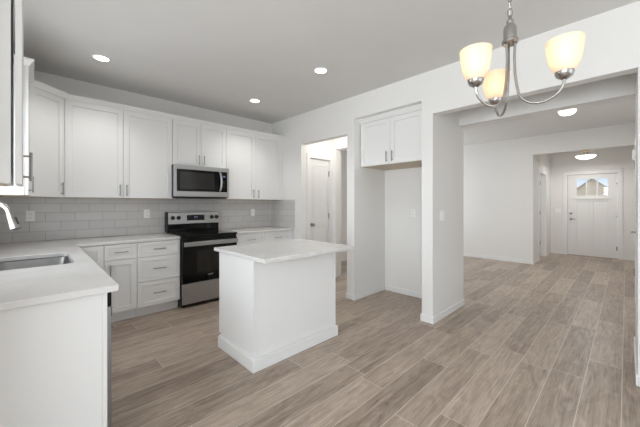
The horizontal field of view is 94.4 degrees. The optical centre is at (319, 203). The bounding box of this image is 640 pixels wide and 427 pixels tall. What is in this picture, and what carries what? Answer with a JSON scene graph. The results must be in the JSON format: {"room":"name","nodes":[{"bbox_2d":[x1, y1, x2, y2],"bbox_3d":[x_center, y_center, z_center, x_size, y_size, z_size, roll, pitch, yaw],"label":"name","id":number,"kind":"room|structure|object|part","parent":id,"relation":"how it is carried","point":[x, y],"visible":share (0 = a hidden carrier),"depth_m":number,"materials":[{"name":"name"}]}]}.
{"room":"kitchen","nodes":[
{"label":"kitchen","id":0,"kind":"room"},
{"bbox_2d":[13,70,346,257],"bbox_3d":[0.269,-0.076,6.692,10.650,2.809,0.120,0,0,-44],"label":"wall","id":1,"kind":"structure","parent":0,"point":[68,85],"depth_m":4.23,"materials":[{"name":"paint"}]},
{"bbox_2d":[0,85,63,197],"bbox_3d":[-3.001,-0.601,3.017,0.598,1.063,0.615,0,0,-44],"label":"upper cabinet","id":2,"kind":"object","parent":1,"relation":"attached to","point":[46,109],"visible":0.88,"depth_m":3.00,"materials":[{"name":"paint"}]},
{"bbox_3d":[-2.996,-0.070,3.015,0.545,0.003,0.560,0,0,-44],"label":"panel","id":3,"kind":"part","parent":2,"relation":"part of","materials":[{"name":"white wood"}]},
{"bbox_3d":[-2.769,-0.602,3.006,0.020,1.060,0.376,0,0,1],"label":"door","id":4,"kind":"part","parent":2,"relation":"part of","materials":[{"name":"paint"}]},
{"bbox_2d":[62,99,171,198],"bbox_3d":[-2.475,-0.601,3.688,1.098,1.063,0.382,0,0,-44],"label":"upper cabinet","id":5,"kind":"object","parent":1,"relation":"attached to","point":[109,152],"visible":1,"depth_m":3.52,"materials":[{"name":"paint"}]},
{"bbox_3d":[-2.570,-0.602,3.388,0.532,1.060,0.020,0,0,-44],"label":"door","id":6,"kind":"part","parent":5,"relation":"part of","materials":[{"name":"paint"}]},
{"bbox_3d":[-2.494,-0.070,3.707,1.068,0.003,0.299,0,0,-44],"label":"panel","id":7,"kind":"part","parent":5,"relation":"part of","materials":[{"name":"white wood"}]},
{"bbox_3d":[-2.177,-0.602,3.768,0.552,1.060,0.020,0,0,-44],"label":"door","id":8,"kind":"part","parent":5,"relation":"part of","materials":[{"name":"paint"}]},
{"bbox_2d":[0,197,271,242],"bbox_3d":[-2.162,0.171,4.250,3.521,0.483,0.012,0,0,-44],"label":"backsplash","id":9,"kind":"structure","parent":1,"relation":"attached to","point":[55,218],"depth_m":3.73,"materials":[{"name":"grey tile"}]},
{"bbox_2d":[26,211,34,220],"bbox_3d":[-3.179,0.133,3.252,0.073,0.118,0.008,0,0,-44],"label":"wall outlet","id":10,"kind":"object","parent":9,"relation":"attached to","point":[30,215],"visible":1,"depth_m":3.25,"materials":[{"name":"white plastic"}]},
{"bbox_2d":[144,209,149,217],"bbox_3d":[-2.362,0.136,4.043,0.073,0.118,0.008,0,0,-44],"label":"wall outlet","id":11,"kind":"object","parent":9,"relation":"attached to","point":[147,211],"visible":1,"depth_m":4.04,"materials":[{"name":"white plastic"}]},
{"bbox_2d":[172,119,225,167],"bbox_3d":[-1.806,-0.830,4.335,0.760,0.605,0.382,0,0,-44],"label":"upper cabinet","id":12,"kind":"object","parent":1,"relation":"attached to","point":[194,144],"visible":0.8,"depth_m":4.18,"materials":[{"name":"paint"}]},
{"bbox_3d":[-1.838,-0.830,4.095,0.376,0.604,0.020,0,0,-44],"label":"door","id":13,"kind":"part","parent":12,"relation":"part of","materials":[{"name":"paint"}]},
{"bbox_2d":[171,164,228,198],"bbox_3d":[-1.766,-0.300,4.282,0.772,0.448,0.492,0,0,-44],"label":"microwave","id":14,"kind":"object","parent":12,"relation":"attached to","point":[188,181],"visible":0.94,"depth_m":4.12,"materials":[{"name":"silver plastic"}]},
{"bbox_3d":[-1.949,-0.307,3.927,0.015,0.430,0.061,0,0,-44],"label":"panel","id":15,"kind":"part","parent":14,"relation":"part of","materials":[{"name":"black plastic"}]},
{"bbox_3d":[-1.681,-0.318,4.107,0.574,0.292,0.004,0,0,-44],"label":"door glass","id":16,"kind":"part","parent":14,"relation":"part of","materials":[{"name":"black glass"}]},
{"bbox_3d":[-1.442,-0.318,4.299,0.066,0.294,0.030,0,0,31],"label":"handle","id":17,"kind":"part","parent":14,"relation":"part of","materials":[{"name":"silver metal"}]},
{"bbox_3d":[-1.427,-0.318,4.352,0.129,0.292,0.004,0,0,-44],"label":"control panel","id":18,"kind":"part","parent":14,"relation":"part of","materials":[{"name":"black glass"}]},
{"bbox_3d":[-1.565,-0.830,4.359,0.376,0.604,0.020,0,0,-44],"label":"door","id":19,"kind":"part","parent":12,"relation":"part of","materials":[{"name":"paint"}]},
{"bbox_2d":[217,129,282,199],"bbox_3d":[-1.145,-0.601,4.974,1.075,1.063,0.382,0,0,-44],"label":"upper cabinet","id":20,"kind":"object","parent":1,"relation":"attached to","point":[254,163],"visible":0.94,"depth_m":4.81,"materials":[{"name":"paint"}]},
{"bbox_3d":[-1.163,-0.070,4.993,1.045,0.003,0.299,0,0,-44],"label":"panel","id":21,"kind":"part","parent":20,"relation":"part of","materials":[{"name":"white wood"}]},
{"bbox_3d":[-1.246,-0.602,4.668,0.498,1.060,0.020,0,0,-44],"label":"door","id":22,"kind":"part","parent":20,"relation":"part of","materials":[{"name":"paint"}]},
{"bbox_3d":[-0.887,-0.602,5.015,0.493,1.060,0.020,0,0,-44],"label":"door","id":23,"kind":"part","parent":20,"relation":"part of","materials":[{"name":"paint"}]},
{"bbox_2d":[307,140,330,242],"bbox_3d":[-0.059,0.053,5.243,0.625,2.550,0.120,0,0,-44],"label":"wall","id":24,"kind":"structure","parent":0,"point":[321,148],"depth_m":5.28,"materials":[{"name":"paint"}]},
{"bbox_2d":[310,158,328,242],"bbox_3d":[-0.001,0.267,5.237,0.499,2.098,0.099,0,0,-44],"label":"door","id":25,"kind":"structure","parent":24,"relation":"in","point":[319,169],"depth_m":5.25,"materials":[{"name":"paint"}]},
{"bbox_2d":[307,153,331,242],"bbox_3d":[-0.005,0.233,5.201,0.604,2.190,0.016,0,0,-44],"label":"trim","id":26,"kind":"structure","parent":24,"relation":"attached to","point":[309,155],"depth_m":5.03,"materials":[{"name":"paint"}]},
{"bbox_2d":[14,0,639,145],"bbox_3d":[1.353,-1.531,2.679,10.310,0.100,7.410,0,0,-44],"label":"ceiling","id":27,"kind":"structure","parent":0,"point":[215,55],"depth_m":2.75,"materials":[{"name":"paint"}]},
{"bbox_2d":[91,54,110,61],"bbox_3d":[-2.217,-1.476,3.003,0.160,0.009,0.160,0,0,-44],"label":"recessed light","id":28,"kind":"object","parent":27,"relation":"in","point":[99,57],"visible":1,"depth_m":2.99,"materials":[{"name":"paint"}]},
{"bbox_2d":[249,99,260,102],"bbox_3d":[-0.933,-1.476,4.245,0.160,0.009,0.160,0,0,-44],"label":"recessed light","id":29,"kind":"object","parent":27,"relation":"in","point":[250,100],"visible":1,"depth_m":4.23,"materials":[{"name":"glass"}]},
{"bbox_2d":[314,67,327,73],"bbox_3d":[0.009,-1.476,3.285,0.160,0.009,0.160,0,0,-44],"label":"recessed light","id":30,"kind":"object","parent":27,"relation":"in","point":[319,70],"visible":1,"depth_m":3.28,"materials":[{"name":"paint"}]},
{"bbox_2d":[459,0,585,116],"bbox_3d":[0.838,-0.942,1.232,0.433,1.078,0.396,0,0,-44],"label":"chandelier","id":31,"kind":"object","parent":27,"relation":"hanging from","point":[564,51],"visible":1,"depth_m":1.18,"materials":[{"name":"beige glass"}]},
{"bbox_3d":[0.638,-0.568,1.214,0.121,0.123,0.121,0,0,-44],"label":"lamp shade","id":32,"kind":"part","parent":31,"relation":"part of","materials":[{"name":"white glass"}]},
{"bbox_3d":[0.717,-0.545,1.237,0.174,0.283,0.010,0,0,-16],"label":"arm","id":33,"kind":"part","parent":31,"relation":"part of","materials":[{"name":"silver metal"}]},
{"bbox_3d":[0.854,-0.568,1.439,0.121,0.123,0.121,0,0,-44],"label":"lamp shade","id":34,"kind":"part","parent":31,"relation":"part of","materials":[{"name":"white glass"}]},
{"bbox_3d":[0.835,-0.545,1.359,0.010,0.282,0.174,0,0,14],"label":"arm","id":35,"kind":"part","parent":31,"relation":"part of","materials":[{"name":"silver metal"}]},
{"bbox_3d":[0.811,-1.119,1.264,0.016,0.655,0.016,0,0,-28],"label":"chain","id":36,"kind":"part","parent":31,"relation":"part of","materials":[{"name":"silver metal"}]},
{"bbox_3d":[0.881,-0.545,1.196,0.174,0.283,0.010,0,0,44],"label":"arm","id":37,"kind":"part","parent":31,"relation":"part of","materials":[{"name":"silver metal"}]},
{"bbox_3d":[0.941,-0.568,1.139,0.121,0.123,0.121,0,0,-44],"label":"lamp shade","id":38,"kind":"part","parent":31,"relation":"part of","materials":[{"name":"white glass"}]},
{"bbox_2d":[558,108,576,115],"bbox_3d":[3.854,-1.425,4.617,0.240,0.111,0.240,0,0,-44],"label":"flush ceiling light","id":39,"kind":"object","parent":27,"relation":"attached to","point":[568,112],"visible":0.84,"depth_m":4.56,"materials":[{"name":"silver metal"}]},
{"bbox_2d":[360,125,384,292],"bbox_3d":[0.734,-0.076,4.423,0.625,2.809,0.133,0,0,-44],"label":"wall","id":40,"kind":"structure","parent":0,"point":[372,181],"depth_m":4.37,"materials":[{"name":"paint"}]},
{"bbox_2d":[111,253,639,426],"bbox_3d":[2.155,1.378,3.454,12.500,0.100,7.410,0,0,-44],"label":"floor","id":41,"kind":"structure","parent":0,"point":[548,342],"depth_m":2.46,"materials":[{"name":"beige wood"}]},
{"bbox_2d":[0,293,106,426],"bbox_3d":[-1.312,0.887,1.292,0.628,0.882,0.021,0,0,-44],"label":"end panel","id":42,"kind":"object","parent":41,"relation":"on","point":[53,355],"visible":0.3,"depth_m":1.37,"materials":[{"name":"paint"}]},
{"bbox_2d":[80,245,103,269],"bbox_3d":[-2.689,0.887,2.916,0.905,0.882,1.195,0,0,-44],"label":"base cabinet","id":43,"kind":"object","parent":41,"relation":"on","point":[96,253],"visible":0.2,"depth_m":3.17,"materials":[{"name":"paint"}]},
{"bbox_2d":[0,233,179,310],"bbox_3d":[-1.854,0.429,2.627,1.680,0.032,2.748,0,0,-44],"label":"countertop","id":44,"kind":"structure","parent":43,"relation":"on","point":[24,287],"depth_m":1.76,"materials":[{"name":"white stone"}]},
{"bbox_2d":[0,202,21,229],"bbox_3d":[-2.148,0.198,1.943,0.313,0.430,0.110,0,0,3],"label":"kitchen faucet","id":45,"kind":"object","parent":44,"relation":"on","point":[13,222],"visible":1,"depth_m":1.95,"materials":[{"name":"silver metal"}]},
{"bbox_3d":[-2.172,0.150,1.970,0.233,0.336,0.029,0,0,2],"label":"spout","id":46,"kind":"part","parent":45,"relation":"part of","materials":[{"name":"silver metal"}]},
{"bbox_2d":[0,256,71,270],"bbox_3d":[-2.088,0.545,2.161,0.463,0.196,0.690,0,0,-44],"label":"sink","id":47,"kind":"object","parent":44,"relation":"in","point":[19,264],"visible":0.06,"depth_m":2.39,"materials":[{"name":"metal"}]},
{"bbox_2d":[107,292,111,426],"bbox_3d":[-1.500,0.892,1.547,0.594,0.872,0.596,0,0,-44],"label":"dishwasher","id":48,"kind":"object","parent":41,"relation":"on","point":[109,307],"visible":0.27,"depth_m":1.53,"materials":[{"name":"silver plastic"}]},
{"bbox_3d":[-1.299,0.493,1.742,0.028,0.074,0.596,0,0,-44],"label":"control panel","id":49,"kind":"part","parent":48,"relation":"part of","materials":[{"name":"black glass"}]},
{"bbox_2d":[103,243,136,322],"bbox_3d":[-2.435,0.887,3.529,0.310,0.882,0.666,0,0,-44],"label":"base cabinet","id":50,"kind":"object","parent":41,"relation":"on","point":[120,260],"visible":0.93,"depth_m":3.34,"materials":[{"name":"paint"}]},
{"bbox_3d":[-2.232,0.538,3.320,0.307,0.170,0.020,0,0,-44],"label":"drawer","id":51,"kind":"part","parent":50,"relation":"part of","materials":[{"name":"paint"}]},
{"bbox_3d":[-2.232,0.918,3.320,0.307,0.580,0.020,0,0,-44],"label":"door","id":52,"kind":"part","parent":50,"relation":"part of","materials":[{"name":"paint"}]},
{"bbox_2d":[135,239,179,316],"bbox_3d":[-2.152,0.887,3.803,0.473,0.882,0.666,0,0,-44],"label":"base cabinet","id":53,"kind":"object","parent":41,"relation":"on","point":[158,262],"visible":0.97,"depth_m":3.58,"materials":[{"name":"paint"}]},
{"bbox_3d":[-1.949,1.063,3.593,0.469,0.290,0.020,0,0,-44],"label":"drawer","id":54,"kind":"part","parent":53,"relation":"part of","materials":[{"name":"paint"}]},
{"bbox_3d":[-1.949,0.770,3.593,0.469,0.285,0.020,0,0,-44],"label":"drawer","id":55,"kind":"part","parent":53,"relation":"part of","materials":[{"name":"paint"}]},
{"bbox_3d":[-1.949,0.538,3.593,0.469,0.170,0.020,0,0,-44],"label":"drawer","id":56,"kind":"part","parent":53,"relation":"part of","materials":[{"name":"paint"}]},
{"bbox_2d":[165,211,237,307],"bbox_3d":[-1.674,0.722,4.199,0.757,1.212,0.734,0,0,-44],"label":"electric range","id":57,"kind":"object","parent":41,"relation":"on","point":[199,262],"visible":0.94,"depth_m":3.95,"materials":[{"name":"silver metal"}]},
{"bbox_3d":[-1.885,0.204,4.422,0.741,0.168,0.118,0,0,-44],"label":"control panel","id":58,"kind":"part","parent":57,"relation":"part of","materials":[{"name":"silver metal"}]},
{"bbox_3d":[-1.467,1.149,3.985,0.745,0.258,0.033,0,0,-44],"label":"storage drawer","id":59,"kind":"part","parent":57,"relation":"part of","materials":[{"name":"silver metal"}]},
{"bbox_2d":[167,229,236,237],"bbox_3d":[-1.659,0.414,4.184,0.757,0.026,0.598,0,0,-44],"label":"cooktop","id":60,"kind":"object","parent":57,"relation":"in","point":[190,233],"depth_m":4.15,"materials":[{"name":"black glass"}]},
{"bbox_3d":[-1.466,0.736,3.984,0.745,0.552,0.035,0,0,-44],"label":"oven door","id":61,"kind":"part","parent":57,"relation":"part of","materials":[{"name":"black glass"}]},
{"bbox_3d":[-1.427,0.513,3.943,0.733,0.055,0.023,0,0,-44],"label":"handle","id":62,"kind":"part","parent":57,"relation":"part of","materials":[{"name":"silver metal"}]},
{"bbox_2d":[236,230,292,244],"bbox_3d":[-1.046,0.887,4.872,1.074,0.882,0.666,0,0,-44],"label":"base cabinet","id":63,"kind":"object","parent":41,"relation":"on","point":[278,235],"visible":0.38,"depth_m":4.63,"materials":[{"name":"paint"}]},
{"bbox_3d":[-1.048,0.538,4.464,0.497,0.170,0.020,0,0,-44],"label":"drawer","id":64,"kind":"part","parent":63,"relation":"part of","materials":[{"name":"paint"}]},
{"bbox_2d":[220,226,292,234],"bbox_3d":[-1.053,0.429,4.871,1.063,0.032,0.635,0,0,-44],"label":"countertop","id":65,"kind":"structure","parent":63,"relation":"on","point":[268,228],"depth_m":4.77,"materials":[{"name":"white stone"}]},
{"bbox_3d":[-0.690,0.538,4.811,0.493,0.170,0.020,0,0,-44],"label":"drawer","id":66,"kind":"part","parent":63,"relation":"part of","materials":[{"name":"paint"}]},
{"bbox_2d":[218,252,337,372],"bbox_3d":[-0.407,0.887,2.900,0.982,0.882,0.682,0,0,-44],"label":"kitchen island","id":67,"kind":"object","parent":41,"relation":"on","point":[270,313],"visible":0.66,"depth_m":2.58,"materials":[{"name":"paint"}]},
{"bbox_3d":[-0.729,0.887,2.571,0.018,0.882,0.610,0,0,-44],"label":"panel","id":68,"kind":"part","parent":67,"relation":"part of","materials":[{"name":"paint"}]},
{"bbox_3d":[-0.385,1.278,2.877,0.982,0.100,0.618,0,0,-44],"label":"baseboard","id":69,"kind":"part","parent":67,"relation":"part of","materials":[{"name":"paint"}]},
{"bbox_2d":[214,239,353,263],"bbox_3d":[-0.337,0.429,2.861,1.032,0.032,0.858,0,0,-44],"label":"island countertop","id":70,"kind":"structure","parent":67,"relation":"on","point":[281,250],"depth_m":2.68,"materials":[{"name":"white stone"}]},
{"bbox_3d":[-0.189,0.887,2.682,0.906,0.882,0.012,0,0,-44],"label":"panel","id":71,"kind":"part","parent":67,"relation":"part of","materials":[{"name":"paint"}]},
{"bbox_3d":[-0.061,0.887,3.217,0.018,0.882,0.610,0,0,-44],"label":"panel","id":72,"kind":"part","parent":67,"relation":"part of","materials":[{"name":"paint"}]},
{"bbox_2d":[346,285,421,300],"bbox_3d":[1.026,1.289,4.029,0.754,0.078,1.130,0,0,-44],"label":"baseboard","id":73,"kind":"structure","parent":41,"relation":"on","point":[383,287],"depth_m":4.29,"materials":[{"name":"paint"}]},
{"bbox_2d":[437,111,458,313],"bbox_3d":[1.510,-0.076,3.621,0.625,2.809,0.130,0,0,-44],"label":"wall pier","id":74,"kind":"object","parent":41,"relation":"on","point":[447,124],"visible":0.43,"depth_m":3.54,"materials":[{"name":"paint"}]},
{"bbox_2d":[420,299,464,323],"bbox_3d":[1.522,1.289,3.631,0.914,0.078,0.154,0,0,-44],"label":"baseboard","id":75,"kind":"object","parent":74,"relation":"attached to","point":[432,320],"visible":0.86,"depth_m":3.41,"materials":[{"name":"paint"}]},
{"bbox_2d":[440,211,444,220],"bbox_3d":[1.420,0.138,3.437,0.118,0.118,0.009,0,0,-44],"label":"light switch","id":76,"kind":"object","parent":74,"relation":"attached to","point":[442,213],"visible":1,"depth_m":3.44,"materials":[{"name":"white plastic"}]},
{"bbox_2d":[272,1,639,375],"bbox_3d":[1.641,-0.076,2.952,0.117,2.809,7.164,0,0,-44],"label":"wall","id":77,"kind":"structure","parent":0,"point":[611,49],"depth_m":3.31,"materials":[{"name":"paint"}]},
{"bbox_2d":[272,200,294,227],"bbox_3d":[-0.662,0.171,5.241,0.012,0.483,0.671,0,0,-44],"label":"backsplash","id":78,"kind":"structure","parent":77,"relation":"attached to","point":[283,211],"depth_m":5.21,"materials":[{"name":"grey tile"}]},
{"bbox_2d":[358,103,421,124],"bbox_3d":[0.904,-1.142,3.810,0.084,0.060,0.977,0,0,-44],"label":"crown molding","id":79,"kind":"structure","parent":77,"relation":"attached to","point":[418,107],"depth_m":3.76,"materials":[{"name":"paint"}]},
{"bbox_2d":[331,73,635,300],"bbox_3d":[2.185,-0.076,3.479,0.148,2.809,7.164,0,0,-44],"label":"wall","id":80,"kind":"structure","parent":0,"point":[403,187],"depth_m":4.18,"materials":[{"name":"paint"}]},
{"bbox_2d":[361,110,421,169],"bbox_3d":[1.111,-0.814,4.010,0.656,0.597,0.977,0,0,-44],"label":"upper cabinet","id":81,"kind":"object","parent":80,"relation":"attached to","point":[392,143],"visible":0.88,"depth_m":3.80,"materials":[{"name":"paint"}]},
{"bbox_3d":[0.742,-0.814,3.980,0.020,0.593,0.466,0,0,-44],"label":"door","id":82,"kind":"part","parent":81,"relation":"part of","materials":[{"name":"paint"}]},
{"bbox_3d":[1.130,-0.517,4.028,0.565,0.004,0.940,0,0,-44],"label":"panel","id":83,"kind":"part","parent":81,"relation":"part of","materials":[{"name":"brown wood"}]},
{"bbox_3d":[1.068,-0.814,3.643,0.020,0.593,0.463,0,0,-44],"label":"door","id":84,"kind":"part","parent":81,"relation":"part of","materials":[{"name":"paint"}]},
{"bbox_2d":[411,209,414,216],"bbox_3d":[1.334,0.131,4.247,0.008,0.118,0.073,0,0,-44],"label":"wall outlet","id":85,"kind":"object","parent":80,"relation":"attached to","point":[412,210],"visible":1,"depth_m":4.25,"materials":[{"name":"white plastic"}]},
{"bbox_2d":[534,154,550,263],"bbox_3d":[5.456,-0.047,7.334,2.060,2.750,0.120,0,0,-44],"label":"wall","id":86,"kind":"structure","parent":0,"point":[543,162],"depth_m":7.56,"materials":[{"name":"paint"}]},
{"bbox_2d":[538,168,546,260],"bbox_3d":[5.428,0.256,7.212,1.060,2.145,0.016,0,0,-44],"label":"trim","id":87,"kind":"structure","parent":86,"relation":"attached to","point":[539,170],"depth_m":6.89,"materials":[{"name":"paint"}]},
{"bbox_2d":[464,122,635,263],"bbox_3d":[4.261,-0.076,7.002,0.120,2.809,4.984,0,0,-44],"label":"wall","id":88,"kind":"structure","parent":0,"point":[498,175],"depth_m":6.83,"materials":[{"name":"paint"}]},
{"bbox_2d":[464,253,532,263],"bbox_3d":[3.574,1.289,7.617,0.012,0.078,3.144,0,0,-44],"label":"baseboard","id":89,"kind":"structure","parent":88,"relation":"attached to","point":[465,254],"depth_m":6.95,"materials":[{"name":"paint"}]},
{"bbox_2d":[551,146,634,259],"bbox_3d":[5.856,-0.047,8.488,0.120,2.750,5.064,0,0,-44],"label":"wall","id":90,"kind":"structure","parent":0,"point":[616,157],"depth_m":7.34,"materials":[{"name":"paint"}]},
{"bbox_2d":[551,250,561,253],"bbox_3d":[6.317,1.289,7.916,0.012,0.078,0.240,0,0,-44],"label":"baseboard","id":91,"kind":"structure","parent":90,"relation":"attached to","point":[552,251],"depth_m":7.91,"materials":[{"name":"paint"}]},
{"bbox_2d":[555,208,560,212],"bbox_3d":[6.342,0.178,7.892,0.009,0.118,0.118,0,0,-44],"label":"light switch","id":92,"kind":"object","parent":90,"relation":"attached to","point":[557,210],"visible":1,"depth_m":7.89,"materials":[{"name":"white plastic"}]},
{"bbox_2d":[568,173,617,258],"bbox_3d":[6.814,0.287,7.430,0.104,2.058,0.922,0,0,-44],"label":"door","id":93,"kind":"structure","parent":90,"relation":"in","point":[592,219],"depth_m":7.42,"materials":[{"name":"paint"}]},
{"bbox_3d":[6.816,-0.134,7.426,0.017,0.030,0.657,0,0,-44],"label":"shelf trim","id":94,"kind":"part","parent":93,"relation":"part of","materials":[{"name":"paint"}]},
{"bbox_2d":[568,254,617,258],"bbox_3d":[6.845,1.322,7.465,0.120,0.012,0.924,0,0,-44],"label":"trim","id":95,"kind":"structure","parent":90,"relation":"attached to","point":[568,254],"depth_m":7.42,"materials":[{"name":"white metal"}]},
{"bbox_2d":[563,168,623,259],"bbox_3d":[6.791,0.238,7.413,0.030,2.180,1.140,0,0,-44],"label":"trim","id":96,"kind":"structure","parent":90,"relation":"attached to","point":[619,171],"depth_m":7.19,"materials":[{"name":"paint"}]},
{"bbox_2d":[624,257,634,260],"bbox_3d":[7.379,1.289,6.818,0.012,0.078,0.545,0,0,-44],"label":"baseboard","id":97,"kind":"structure","parent":90,"relation":"attached to","point":[625,258],"depth_m":6.94,"materials":[{"name":"paint"}]},
{"bbox_2d":[636,72,637,365],"bbox_3d":[2.677,-0.076,2.414,0.625,2.809,0.130,0,0,-44],"label":"wall","id":98,"kind":"structure","parent":0,"point":[636,72],"depth_m":2.29,"materials":[{"name":"paint"}]},
{"bbox_2d":[634,336,637,385],"bbox_3d":[2.639,1.289,2.476,0.914,0.078,0.012,0,0,-44],"label":"baseboard","id":99,"kind":"structure","parent":98,"relation":"attached to","point":[635,351],"depth_m":2.33,"materials":[{"name":"paint"}]},
{"bbox_3d":[5.157,-1.472,7.729,2.180,0.100,5.184,0,0,-44],"label":"ceiling","id":100,"kind":"structure","parent":0,"visible":0},
{"bbox_2d":[575,150,595,158],"bbox_3d":[6.159,-1.228,6.866,0.370,0.389,0.370,0,0,-44],"label":"flush light","id":101,"kind":"object","parent":100,"relation":"hanging from","point":[587,156],"visible":0.7,"depth_m":6.79,"materials":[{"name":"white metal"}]},
{"bbox_3d":[6.159,-1.073,6.866,0.370,0.080,0.370,0,0,-44],"label":"lamp shade","id":102,"kind":"part","parent":101,"relation":"part of","materials":[{"name":"white glass"}]},
{"bbox_3d":[3.760,-0.077,3.278,1.837,2.809,0.325,0,0,-44],"label":"wall","id":103,"kind":"structure","parent":0,"visible":0},
{"bbox_2d":[632,150,634,159],"bbox_3d":[4.260,-0.667,4.014,0.065,0.130,0.040,0,0,-44],"label":"door chime","id":104,"kind":"object","parent":103,"relation":"attached to","point":[633,151],"visible":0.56,"depth_m":4.00,"materials":[{"name":"white plastic"}]},
{"bbox_2d":[635,137,635,303],"bbox_3d":[3.925,0.245,3.674,0.940,2.165,0.016,0,0,-44],"label":"trim","id":105,"kind":"structure","parent":103,"relation":"attached to","point":[635,137],"depth_m":3.94,"materials":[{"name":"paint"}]},
{"bbox_3d":[-2.410,-0.077,1.888,0.120,2.809,3.064,0,0,-44],"label":"wall","id":106,"kind":"structure","parent":0,"visible":0},
{"bbox_2d":[0,0,32,185],"bbox_3d":[-1.433,-0.607,1.222,0.356,1.051,0.260,0,0,-44],"label":"upper cabinet","id":107,"kind":"object","parent":106,"relation":"attached to","point":[6,6],"visible":1,"depth_m":1.21,"materials":[{"name":"paint"}]},
{"bbox_3d":[-1.335,-0.608,1.316,0.020,1.049,0.258,0,0,-44],"label":"door","id":108,"kind":"part","parent":107,"relation":"part of","materials":[{"name":"paint"}]},
{"bbox_3d":[-1.376,-0.175,1.396,0.032,0.135,0.012,0,0,-44],"label":"handle","id":109,"kind":"part","parent":107,"relation":"part of","materials":[{"name":"silver metal"}]},
{"bbox_2d":[0,63,33,196],"bbox_3d":[-2.691,-0.601,2.526,0.360,1.063,0.532,0,0,-44],"label":"upper cabinet","id":110,"kind":"object","parent":106,"relation":"attached to","point":[15,190],"visible":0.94,"depth_m":2.43,"materials":[{"name":"paint"}]},
{"bbox_3d":[-2.591,-0.602,2.622,0.020,1.060,0.528,0,0,-44],"label":"door","id":111,"kind":"part","parent":110,"relation":"part of","materials":[{"name":"paint"}]},
{"bbox_3d":[-2.419,-0.162,2.481,0.032,0.135,0.012,0,0,-44],"label":"handle","id":112,"kind":"part","parent":110,"relation":"part of","materials":[{"name":"silver metal"}]},
{"bbox_2d":[14,54,284,139],"bbox_3d":[-1.628,-1.161,3.744,3.480,0.058,0.875,0,0,-44],"label":"crown molding","id":113,"kind":"structure","parent":110,"relation":"attached to","point":[29,62],"depth_m":3.56,"materials":[{"name":"paint"}]},
{"label":"outside","id":114,"kind":"structure","parent":0,"visible":0},
{"bbox_2d":[617,209,617,257],"bbox_3d":[36.518,1.653,56.174,109.400,0.150,150.000,0,0,-44],"label":"ground","id":115,"kind":"structure","parent":114,"point":[617,209],"depth_m":15.76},
{"bbox_2d":[577,179,607,195],"bbox_3d":[44.261,-1.127,47.734,10.800,5.410,4.500,0,0,-44],"label":"neighbor house","id":116,"kind":"structure","parent":115,"relation":"on","point":[592,183],"depth_m":44.23,"materials":[{"name":"beige"}]}
]}

